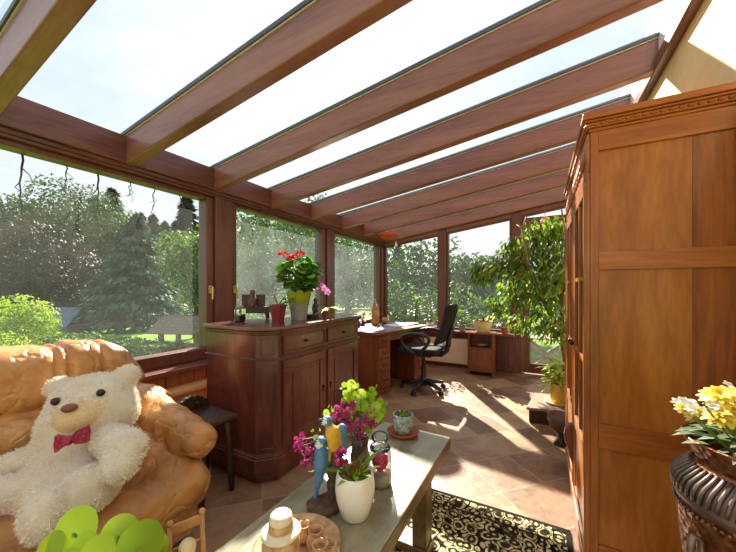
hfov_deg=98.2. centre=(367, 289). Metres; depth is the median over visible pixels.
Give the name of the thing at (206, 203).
window
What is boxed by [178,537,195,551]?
doll
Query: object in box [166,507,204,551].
chair
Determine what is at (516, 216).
trim
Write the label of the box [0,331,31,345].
round bush
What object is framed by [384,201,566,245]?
beam
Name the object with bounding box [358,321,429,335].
countertop
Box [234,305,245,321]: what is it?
glass jar
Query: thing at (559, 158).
beam
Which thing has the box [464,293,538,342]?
shrub
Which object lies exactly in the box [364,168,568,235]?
beam
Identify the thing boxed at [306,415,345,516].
parrot figurine
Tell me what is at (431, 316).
plant
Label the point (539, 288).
ficus tree
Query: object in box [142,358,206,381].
trim
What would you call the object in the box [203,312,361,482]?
sideboard
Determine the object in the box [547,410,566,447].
pot
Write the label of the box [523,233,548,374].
door
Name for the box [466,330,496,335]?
countertop
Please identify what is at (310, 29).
beam
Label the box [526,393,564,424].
box
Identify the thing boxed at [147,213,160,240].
conifer
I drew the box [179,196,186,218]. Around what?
vine
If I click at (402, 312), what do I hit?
shrub
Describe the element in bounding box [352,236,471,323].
leafy tree
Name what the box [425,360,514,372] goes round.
baseboard
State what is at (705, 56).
wall
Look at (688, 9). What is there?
trim
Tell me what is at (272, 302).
conifer
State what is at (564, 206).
window
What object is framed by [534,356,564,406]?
variegated plant
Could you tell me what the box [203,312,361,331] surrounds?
countertop
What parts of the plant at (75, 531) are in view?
stem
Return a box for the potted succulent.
[269,294,295,321]
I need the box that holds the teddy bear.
[0,363,149,548]
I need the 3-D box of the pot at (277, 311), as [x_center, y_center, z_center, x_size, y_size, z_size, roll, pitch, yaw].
[-0.686,0.177,2.430,0.136,0.125,0.136,0,0,28]
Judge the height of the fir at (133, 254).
7.360 m
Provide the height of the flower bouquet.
0.241 m
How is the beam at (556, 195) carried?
attached to the wall
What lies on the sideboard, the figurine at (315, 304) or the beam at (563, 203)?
the figurine at (315, 304)
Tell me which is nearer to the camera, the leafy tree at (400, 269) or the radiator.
the radiator
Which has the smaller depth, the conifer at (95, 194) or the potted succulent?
the potted succulent
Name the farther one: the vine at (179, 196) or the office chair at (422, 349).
the office chair at (422, 349)
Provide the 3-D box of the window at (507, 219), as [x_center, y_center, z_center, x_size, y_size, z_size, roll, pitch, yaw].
[1.753,-0.219,5.081,0.990,1.748,0.070,0,0,28]
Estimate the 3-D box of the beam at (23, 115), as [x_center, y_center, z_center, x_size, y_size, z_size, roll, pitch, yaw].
[-1.371,-0.945,2.907,0.270,0.180,7.020,0,0,28]
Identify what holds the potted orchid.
on the sideboard
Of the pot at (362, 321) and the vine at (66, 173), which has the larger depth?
the pot at (362, 321)
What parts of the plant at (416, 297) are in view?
stem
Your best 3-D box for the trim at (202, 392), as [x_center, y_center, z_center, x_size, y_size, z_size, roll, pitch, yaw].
[-1.748,0.976,1.747,0.025,0.408,4.616,0,0,28]
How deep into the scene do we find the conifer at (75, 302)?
37.27 m
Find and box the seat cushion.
[0,413,210,551]
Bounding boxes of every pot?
[269,304,286,321]
[289,303,308,319]
[360,318,365,325]
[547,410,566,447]
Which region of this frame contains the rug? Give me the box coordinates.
[392,488,572,551]
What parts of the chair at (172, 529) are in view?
post, post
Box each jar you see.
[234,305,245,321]
[261,536,299,551]
[368,431,391,488]
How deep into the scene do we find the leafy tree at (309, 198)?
14.86 m
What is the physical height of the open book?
0.015 m
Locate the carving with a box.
[371,299,379,324]
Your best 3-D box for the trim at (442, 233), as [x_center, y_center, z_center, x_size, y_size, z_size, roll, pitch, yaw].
[1.267,-0.159,5.349,0.120,1.698,0.140,0,0,28]
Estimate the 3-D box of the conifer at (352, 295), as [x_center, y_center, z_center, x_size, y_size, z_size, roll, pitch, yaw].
[-2.092,-1.596,37.095,4.496,8.278,4.630,0,0,38]
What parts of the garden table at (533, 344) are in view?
leg, leg, leg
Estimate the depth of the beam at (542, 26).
1.81 m
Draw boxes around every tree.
[0,173,117,306]
[0,202,84,311]
[0,214,106,311]
[61,194,149,316]
[152,229,238,337]
[183,211,337,316]
[239,192,346,302]
[281,232,372,313]
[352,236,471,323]
[450,252,535,327]
[468,208,566,384]
[530,242,564,321]
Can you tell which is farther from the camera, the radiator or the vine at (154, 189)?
the radiator
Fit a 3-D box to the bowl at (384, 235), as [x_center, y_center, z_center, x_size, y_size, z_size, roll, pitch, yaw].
[0.335,-0.890,5.350,0.340,0.100,0.340,0,0,28]
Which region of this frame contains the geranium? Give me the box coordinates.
[273,250,323,319]
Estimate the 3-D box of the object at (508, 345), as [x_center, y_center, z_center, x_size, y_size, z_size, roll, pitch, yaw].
[1.270,0.930,5.270,2.156,0.480,0.015,0,0,28]
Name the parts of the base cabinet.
door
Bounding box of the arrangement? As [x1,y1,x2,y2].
[293,379,386,468]
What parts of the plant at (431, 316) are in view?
stem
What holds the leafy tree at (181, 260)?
on the lawn
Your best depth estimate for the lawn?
14.04 m
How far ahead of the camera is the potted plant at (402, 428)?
1.73 m
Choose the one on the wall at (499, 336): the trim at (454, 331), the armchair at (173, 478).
the trim at (454, 331)
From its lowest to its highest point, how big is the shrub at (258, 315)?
1.378 m
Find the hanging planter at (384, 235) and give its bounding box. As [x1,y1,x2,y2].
[378,232,397,246]
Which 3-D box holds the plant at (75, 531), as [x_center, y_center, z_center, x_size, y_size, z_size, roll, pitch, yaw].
[-0.644,0.675,0.764,0.400,0.249,0.227,0,0,28]
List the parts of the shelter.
post, post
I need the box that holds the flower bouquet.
[670,380,735,464]
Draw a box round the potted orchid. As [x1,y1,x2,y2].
[316,279,340,317]
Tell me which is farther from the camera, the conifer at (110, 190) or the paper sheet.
the conifer at (110, 190)
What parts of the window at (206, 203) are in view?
handle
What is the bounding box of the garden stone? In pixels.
[178,343,192,349]
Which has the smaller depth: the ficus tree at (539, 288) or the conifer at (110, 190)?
the ficus tree at (539, 288)
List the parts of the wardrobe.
post, door panel, door, door pane, post, door panel, door, door pane, post, rail, panel, rail, panel, panel, cornice, rail, rail, panel, panel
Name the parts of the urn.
handle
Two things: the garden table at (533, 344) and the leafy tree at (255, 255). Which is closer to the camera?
the garden table at (533, 344)
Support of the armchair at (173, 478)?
on the floor
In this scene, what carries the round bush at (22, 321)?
on the lawn
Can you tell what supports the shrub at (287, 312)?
on the lawn
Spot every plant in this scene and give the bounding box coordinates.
[36,505,168,551]
[308,447,381,523]
[387,410,418,439]
[406,295,422,322]
[421,304,438,326]
[455,308,471,330]
[494,314,510,333]
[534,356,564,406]
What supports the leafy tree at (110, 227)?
on the lawn
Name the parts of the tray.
hat lid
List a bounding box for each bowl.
[378,232,397,239]
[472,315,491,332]
[476,343,487,346]
[547,410,564,432]
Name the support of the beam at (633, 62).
attached to the wall
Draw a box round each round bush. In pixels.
[0,293,64,345]
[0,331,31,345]
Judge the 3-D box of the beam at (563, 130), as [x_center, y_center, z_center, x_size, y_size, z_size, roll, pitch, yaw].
[0.659,-1.173,3.208,3.120,0.649,0.099,0,0,28]
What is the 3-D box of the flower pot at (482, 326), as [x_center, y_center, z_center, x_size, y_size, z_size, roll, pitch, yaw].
[1.685,0.496,4.684,0.280,0.258,0.303,0,0,4]
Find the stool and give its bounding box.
[178,395,237,509]
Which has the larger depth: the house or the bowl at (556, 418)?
the house
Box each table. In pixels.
[215,422,450,551]
[530,334,562,364]
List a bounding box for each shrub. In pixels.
[236,309,270,318]
[262,287,344,316]
[367,275,436,325]
[413,280,494,328]
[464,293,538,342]
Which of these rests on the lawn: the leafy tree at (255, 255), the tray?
the leafy tree at (255, 255)
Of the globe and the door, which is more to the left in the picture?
the globe
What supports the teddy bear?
on the armchair at (173, 478)
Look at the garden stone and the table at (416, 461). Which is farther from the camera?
the garden stone
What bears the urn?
on the floor
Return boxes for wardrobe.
[564,81,735,551]
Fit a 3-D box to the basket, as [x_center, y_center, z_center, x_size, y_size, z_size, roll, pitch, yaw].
[-0.351,0.205,2.734,0.112,0.070,0.112,0,0,28]
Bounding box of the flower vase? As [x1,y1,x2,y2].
[351,309,364,327]
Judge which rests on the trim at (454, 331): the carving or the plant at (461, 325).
the plant at (461, 325)
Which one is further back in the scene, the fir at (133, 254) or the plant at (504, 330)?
the fir at (133, 254)
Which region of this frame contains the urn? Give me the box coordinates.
[669,422,735,551]
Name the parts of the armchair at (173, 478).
backrest, armrest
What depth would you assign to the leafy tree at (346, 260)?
10.96 m
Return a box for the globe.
[382,317,387,323]
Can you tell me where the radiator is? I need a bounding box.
[424,336,467,364]
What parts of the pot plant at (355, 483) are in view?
pot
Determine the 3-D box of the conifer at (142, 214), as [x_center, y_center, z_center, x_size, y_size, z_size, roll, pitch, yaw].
[-25.627,-2.714,35.856,6.710,12.356,6.910,0,0,44]
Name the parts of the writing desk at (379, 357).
drawer, drawer, drawer, drawer, drawer, drawer, drawer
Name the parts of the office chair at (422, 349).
leg, armrest, leg, seat, armrest, leg, leg, backrest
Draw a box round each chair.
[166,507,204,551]
[398,304,457,395]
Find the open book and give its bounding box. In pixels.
[384,323,413,326]
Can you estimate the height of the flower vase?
0.243 m
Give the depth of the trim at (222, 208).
2.85 m
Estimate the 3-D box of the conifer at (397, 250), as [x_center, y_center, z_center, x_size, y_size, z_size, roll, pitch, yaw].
[3.223,-1.498,33.917,4.026,7.413,4.146,0,0,23]
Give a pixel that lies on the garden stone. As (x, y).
(187, 345)
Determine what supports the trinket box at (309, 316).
on the sideboard
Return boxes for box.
[307,314,315,318]
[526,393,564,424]
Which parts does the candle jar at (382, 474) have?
glass lid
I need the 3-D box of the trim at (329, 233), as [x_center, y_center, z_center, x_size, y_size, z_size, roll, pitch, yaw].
[-0.587,-0.120,4.373,0.180,1.500,0.145,0,0,28]
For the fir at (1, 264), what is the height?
6.728 m
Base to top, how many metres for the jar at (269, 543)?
0.080 m
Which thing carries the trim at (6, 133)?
attached to the wall
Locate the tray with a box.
[252,507,341,551]
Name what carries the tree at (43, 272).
on the lawn
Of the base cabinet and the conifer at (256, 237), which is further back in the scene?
the conifer at (256, 237)
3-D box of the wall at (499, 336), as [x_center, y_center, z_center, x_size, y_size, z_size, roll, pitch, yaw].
[1.199,0.970,5.413,2.380,0.560,0.170,0,0,28]
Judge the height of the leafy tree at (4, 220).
11.106 m
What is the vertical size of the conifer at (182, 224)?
14.333 m
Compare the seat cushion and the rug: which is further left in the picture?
the seat cushion
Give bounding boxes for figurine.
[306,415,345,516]
[312,298,318,317]
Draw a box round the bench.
[239,289,270,318]
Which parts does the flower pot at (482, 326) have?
pot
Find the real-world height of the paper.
0.004 m
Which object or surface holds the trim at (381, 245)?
on the wall
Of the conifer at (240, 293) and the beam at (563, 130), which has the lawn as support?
the conifer at (240, 293)
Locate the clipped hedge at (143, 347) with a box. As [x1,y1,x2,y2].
[41,331,184,356]
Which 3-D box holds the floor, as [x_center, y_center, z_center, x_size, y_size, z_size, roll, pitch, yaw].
[0.104,1.310,2.113,3.620,0.120,7.020,0,0,28]
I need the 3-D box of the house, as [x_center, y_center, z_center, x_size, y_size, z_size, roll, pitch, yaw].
[-16.200,1.875,17.000,2.000,1.860,1.900,0,0,0]
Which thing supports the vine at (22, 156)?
hanging from the wall
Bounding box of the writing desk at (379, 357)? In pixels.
[358,321,429,396]
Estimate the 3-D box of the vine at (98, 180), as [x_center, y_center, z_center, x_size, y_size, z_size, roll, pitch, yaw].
[-1.853,-0.621,2.159,0.025,0.363,0.075,0,0,16]
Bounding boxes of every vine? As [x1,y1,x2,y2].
[15,155,32,213]
[57,166,73,197]
[87,175,99,224]
[123,183,134,202]
[147,189,156,220]
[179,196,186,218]
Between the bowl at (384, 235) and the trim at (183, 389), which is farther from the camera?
the bowl at (384, 235)
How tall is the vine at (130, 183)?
0.161 m
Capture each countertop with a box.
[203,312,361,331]
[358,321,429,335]
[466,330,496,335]
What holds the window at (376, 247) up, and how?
in the wall
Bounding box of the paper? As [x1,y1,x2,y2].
[358,326,394,331]
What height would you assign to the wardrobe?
1.970 m
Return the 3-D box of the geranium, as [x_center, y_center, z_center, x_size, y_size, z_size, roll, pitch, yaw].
[-0.558,-0.038,2.548,0.408,0.556,0.390,0,0,28]
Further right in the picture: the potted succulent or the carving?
the carving
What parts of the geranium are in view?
stem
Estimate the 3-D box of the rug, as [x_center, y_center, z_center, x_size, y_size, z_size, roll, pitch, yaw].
[0.110,1.244,0.912,0.950,0.012,2.170,0,0,28]
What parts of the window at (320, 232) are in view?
handle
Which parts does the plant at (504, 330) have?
pot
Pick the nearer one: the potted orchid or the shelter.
the potted orchid
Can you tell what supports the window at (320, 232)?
in the wall
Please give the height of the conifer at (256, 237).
11.862 m
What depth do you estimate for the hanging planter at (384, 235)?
5.25 m
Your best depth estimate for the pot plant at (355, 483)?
1.08 m
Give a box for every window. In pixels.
[0,137,213,370]
[232,203,325,320]
[333,231,379,323]
[384,234,438,327]
[447,218,511,332]
[522,205,565,219]
[522,216,566,225]
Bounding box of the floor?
[173,363,578,551]
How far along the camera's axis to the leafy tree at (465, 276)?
8.58 m
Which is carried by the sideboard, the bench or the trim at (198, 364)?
the bench
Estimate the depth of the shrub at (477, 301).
6.66 m
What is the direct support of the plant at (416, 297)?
on the trim at (454, 331)
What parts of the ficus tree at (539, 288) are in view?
pot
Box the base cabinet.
[466,330,496,377]
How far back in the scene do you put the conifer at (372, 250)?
35.45 m
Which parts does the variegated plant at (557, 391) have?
pot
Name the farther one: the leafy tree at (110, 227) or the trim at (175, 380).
the leafy tree at (110, 227)
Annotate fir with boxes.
[0,263,30,326]
[70,213,193,334]
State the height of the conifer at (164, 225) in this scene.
11.518 m
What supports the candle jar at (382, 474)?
on the table at (416, 461)
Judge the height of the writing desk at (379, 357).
0.750 m
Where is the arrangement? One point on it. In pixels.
(359, 440)
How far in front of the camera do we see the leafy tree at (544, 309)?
10.36 m
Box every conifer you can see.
[23,232,87,309]
[72,187,127,314]
[77,194,100,317]
[111,212,154,313]
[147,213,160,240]
[151,220,179,313]
[158,196,198,314]
[236,221,256,313]
[241,220,269,302]
[267,222,290,305]
[337,245,364,309]
[354,250,372,308]
[390,245,404,302]
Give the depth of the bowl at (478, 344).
4.66 m
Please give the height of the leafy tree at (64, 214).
13.841 m
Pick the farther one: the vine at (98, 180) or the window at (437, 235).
the window at (437, 235)
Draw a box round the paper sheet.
[359,327,383,329]
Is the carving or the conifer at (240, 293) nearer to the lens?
the carving
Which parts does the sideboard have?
corner panel, corner panel, cornice, waist moulding, drawer, door, raised panel, drawer, door, raised panel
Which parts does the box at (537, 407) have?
lid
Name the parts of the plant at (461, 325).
stem, pot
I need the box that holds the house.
[36,307,96,336]
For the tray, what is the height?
0.148 m
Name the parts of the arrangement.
stem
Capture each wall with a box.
[499,336,511,367]
[620,0,735,99]
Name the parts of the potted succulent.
stem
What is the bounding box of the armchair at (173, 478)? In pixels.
[0,339,217,551]
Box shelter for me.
[145,314,198,352]
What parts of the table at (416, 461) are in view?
foot rail, leg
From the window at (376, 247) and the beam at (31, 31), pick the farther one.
the window at (376, 247)
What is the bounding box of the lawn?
[6,295,564,364]
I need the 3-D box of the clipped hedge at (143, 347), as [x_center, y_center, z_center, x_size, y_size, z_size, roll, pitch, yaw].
[-4.855,1.315,5.999,3.252,0.966,0.708,0,0,22]
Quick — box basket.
[320,309,333,317]
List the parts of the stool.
leg, leg, seat, leg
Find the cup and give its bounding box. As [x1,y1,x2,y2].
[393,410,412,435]
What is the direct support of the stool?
on the floor
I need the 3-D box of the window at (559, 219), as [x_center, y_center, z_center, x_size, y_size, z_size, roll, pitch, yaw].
[2.651,-0.973,4.598,0.770,0.105,0.110,0,0,28]
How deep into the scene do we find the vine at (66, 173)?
2.03 m
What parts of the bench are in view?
backrest, bench seat, backrest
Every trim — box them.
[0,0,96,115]
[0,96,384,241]
[0,126,384,244]
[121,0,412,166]
[141,367,206,388]
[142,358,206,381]
[165,378,206,397]
[172,388,206,402]
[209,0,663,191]
[214,197,231,322]
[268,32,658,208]
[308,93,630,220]
[326,229,332,312]
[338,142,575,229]
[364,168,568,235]
[380,244,383,321]
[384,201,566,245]
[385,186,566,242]
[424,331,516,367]
[426,329,516,336]
[439,229,446,328]
[512,211,522,373]
[628,0,683,103]
[632,0,702,103]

